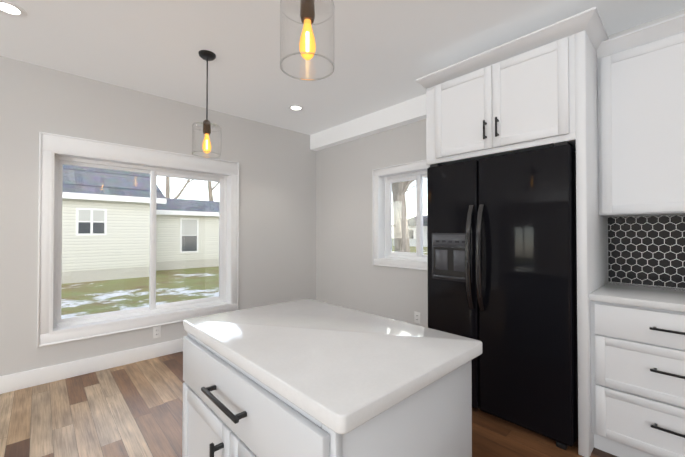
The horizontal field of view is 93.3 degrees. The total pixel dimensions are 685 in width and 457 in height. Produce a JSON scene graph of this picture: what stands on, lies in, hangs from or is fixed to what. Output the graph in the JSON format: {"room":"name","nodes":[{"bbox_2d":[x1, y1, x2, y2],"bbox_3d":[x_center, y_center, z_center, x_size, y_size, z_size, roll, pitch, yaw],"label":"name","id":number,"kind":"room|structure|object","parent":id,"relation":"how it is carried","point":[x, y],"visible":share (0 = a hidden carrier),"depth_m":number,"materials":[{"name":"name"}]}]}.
{"room":"kitchen","nodes":[
{"label":"kitchen","id":0,"kind":"room"},
{"bbox_2d":[0,56,315,375],"bbox_3d":[-2.861,-0.035,2.508,7.000,2.650,0.200,1,-1,-43],"label":"wall","id":1,"kind":"structure","parent":0,"point":[277,214],"depth_m":3.13,"materials":[{"name":"white paint"}]},
{"bbox_2d":[0,338,182,393],"bbox_3d":[-2.774,1.222,2.423,6.570,0.135,0.019,1,-1,-43],"label":"baseboard","id":2,"kind":"structure","parent":1,"relation":"attached to","point":[28,378],"depth_m":2.86,"materials":[{"name":"white wood"}]},
{"bbox_2d":[37,132,238,346],"bbox_3d":[-1.942,0.095,3.337,1.743,1.778,0.212,1,-1,-43],"label":"window","id":3,"kind":"structure","parent":1,"relation":"in","point":[57,152],"depth_m":3.15,"materials":[{"name":"white wood"}]},
{"bbox_2d":[153,326,160,338],"bbox_3d":[-1.876,1.049,3.273,0.072,0.116,0.008,1,-1,-43],"label":"electrical outlet","id":4,"kind":"object","parent":1,"relation":"attached to","point":[156,331],"visible":1,"depth_m":3.27,"materials":[{"name":"white plastic"}]},
{"bbox_2d":[0,351,616,456],"bbox_3d":[0.009,1.379,-0.576,7.000,0.250,8.600,1,-1,-43],"label":"floor","id":5,"kind":"structure","parent":0,"point":[135,409],"depth_m":2.15,"materials":[{"name":"brown wood"}]},
{"bbox_2d":[182,298,482,456],"bbox_3d":[-0.111,0.818,1.140,0.673,0.912,0.934,1,-1,-43],"label":"kitchen island","id":6,"kind":"object","parent":5,"relation":"on","point":[307,377],"visible":1,"depth_m":0.91,"materials":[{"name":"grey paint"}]},
{"bbox_2d":[427,141,577,449],"bbox_3d":[1.198,0.394,2.385,0.773,1.790,0.938,1,-1,-43],"label":"refrigerator","id":7,"kind":"object","parent":5,"relation":"on","point":[502,256],"visible":0.92,"depth_m":2.06,"materials":[{"name":"black metal"}]},
{"bbox_2d":[584,299,684,456],"bbox_3d":[1.959,0.844,1.711,0.631,0.874,0.938,1,-1,-43],"label":"base cabinet","id":8,"kind":"object","parent":5,"relation":"on","point":[636,355],"depth_m":1.70,"materials":[{"name":"white wood"}]},
{"bbox_2d":[588,283,684,314],"bbox_3d":[2.127,0.385,1.523,0.650,0.037,1.452,1,-1,-43],"label":"countertop","id":9,"kind":"structure","parent":8,"relation":"on","point":[628,295],"depth_m":1.78,"materials":[{"name":"white stone"}]},
{"bbox_2d":[0,0,684,134],"bbox_3d":[0.009,-1.496,-0.542,7.000,0.200,8.600,1,-1,-43],"label":"ceiling","id":10,"kind":"structure","parent":0,"point":[387,53],"depth_m":2.38,"materials":[{"name":"white paint"}]},
{"bbox_2d":[0,0,26,17],"bbox_3d":[-2.071,-1.363,2.002,0.172,0.006,0.172,1,-1,-43],"label":"recessed light","id":11,"kind":"object","parent":10,"relation":"in","point":[10,8],"visible":1,"depth_m":2.01,"materials":[{"name":"white"}]},
{"bbox_2d":[192,50,220,157],"bbox_3d":[-1.056,-0.967,2.523,0.212,0.786,0.212,1,-1,-43],"label":"pendant light","id":12,"kind":"object","parent":10,"relation":"hanging from","point":[207,55],"visible":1,"depth_m":2.50,"materials":[{"name":"black"}]},
{"bbox_2d":[288,105,303,110],"bbox_3d":[-0.518,-1.344,3.606,0.172,0.006,0.172,1,-1,-43],"label":"recessed light","id":13,"kind":"object","parent":10,"relation":"in","point":[296,107],"visible":1,"depth_m":3.59,"materials":[{"name":"white"}]},
{"bbox_2d":[280,0,334,80],"bbox_3d":[-0.136,-0.999,1.261,0.212,0.750,0.212,1,-1,-43],"label":"pendant light","id":14,"kind":"object","parent":10,"relation":"hanging from","point":[307,47],"visible":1,"depth_m":1.24,"materials":[{"name":"black"}]},
{"bbox_2d":[310,94,425,150],"bbox_3d":[0.350,-1.239,3.840,0.110,0.210,2.262,1,-1,-43],"label":"ceiling beam","id":15,"kind":"structure","parent":10,"relation":"attached to","point":[413,110],"depth_m":3.76,"materials":[{"name":"white paint"}]},
{"bbox_2d":[316,9,684,327],"bbox_3d":[2.560,-0.045,1.691,0.200,2.650,8.400,1,-1,-43],"label":"wall","id":16,"kind":"structure","parent":0,"point":[349,275],"depth_m":4.04,"materials":[{"name":"white paint"}]},
{"bbox_2d":[372,160,427,270],"bbox_3d":[0.809,-0.138,3.533,0.212,1.142,1.102,1,-1,-43],"label":"window","id":17,"kind":"structure","parent":16,"relation":"in","point":[383,180],"depth_m":3.75,"materials":[{"name":"white"}]},
{"bbox_2d":[414,311,419,323],"bbox_3d":[0.789,0.941,3.419,0.008,0.116,0.072,1,-1,-43],"label":"electrical outlet","id":18,"kind":"object","parent":16,"relation":"attached to","point":[416,317],"visible":1,"depth_m":3.42,"materials":[{"name":"white plastic"}]},
{"bbox_2d":[420,19,595,166],"bbox_3d":[1.244,-0.845,2.445,0.701,0.668,0.983,1,-1,-43],"label":"upper cabinet","id":19,"kind":"object","parent":16,"relation":"attached to","point":[534,92],"depth_m":2.08,"materials":[{"name":"white wood"}]},
{"bbox_2d":[592,15,684,218],"bbox_3d":[2.079,-0.618,1.803,0.354,1.060,0.994,1,-1,-43],"label":"upper cabinet","id":20,"kind":"object","parent":16,"relation":"attached to","point":[612,111],"depth_m":1.90,"materials":[{"name":"white wood"}]},
{"bbox_2d":[608,215,684,287],"bbox_3d":[2.362,0.140,1.744,0.011,0.455,1.452,1,-1,-43],"label":"tile backsplash","id":21,"kind":"structure","parent":16,"relation":"attached to","point":[646,250],"depth_m":2.12,"materials":[{"name":"black tile"}]},
{"label":"outside","id":22,"kind":"structure","parent":0,"visible":0},
{"bbox_2d":[61,238,427,317],"bbox_3d":[-10.629,1.995,15.621,140.000,0.200,150.000,1,-1,-43],"label":"ground","id":23,"kind":"structure","parent":22,"point":[204,277],"depth_m":9.35,"materials":[{"name":"green plant"}]},
{"bbox_2d":[62,165,218,283],"bbox_3d":[-11.020,-0.529,14.238,20.200,4.815,8.230,1,-1,-43],"label":"neighbor house","id":24,"kind":"structure","parent":23,"relation":"on","point":[183,210],"depth_m":12.05,"materials":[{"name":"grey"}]},
{"bbox_2d":[165,177,192,198],"bbox_3d":[-13.984,-5.506,24.772,15.168,15.139,16.035,1,-1,-43],"label":"tree","id":25,"kind":"object","parent":23,"relation":"on","point":[167,195],"depth_m":22.68,"materials":[{"name":"plant"}]},
{"bbox_2d":[208,181,218,200],"bbox_3d":[-11.485,-6.893,27.480,15.307,17.964,16.099,1,-1,-43],"label":"tree","id":26,"kind":"object","parent":23,"relation":"on","point":[210,191],"depth_m":26.53,"materials":[{"name":"plant"}]},
{"bbox_2d":[392,180,411,251],"bbox_3d":[1.435,-3.295,9.599,7.279,10.355,10.919,1,-1,-43],"label":"tree","id":27,"kind":"object","parent":23,"relation":"on","point":[400,189],"depth_m":9.00,"materials":[{"name":"plant"}]},
{"bbox_2d":[392,215,427,246],"bbox_3d":[12.151,0.320,41.060,8.800,3.750,8.800,1,-1,-43],"label":"house","id":28,"kind":"structure","parent":23,"relation":"on","point":[413,229],"depth_m":38.82,"materials":[{"name":"white"}]}
]}

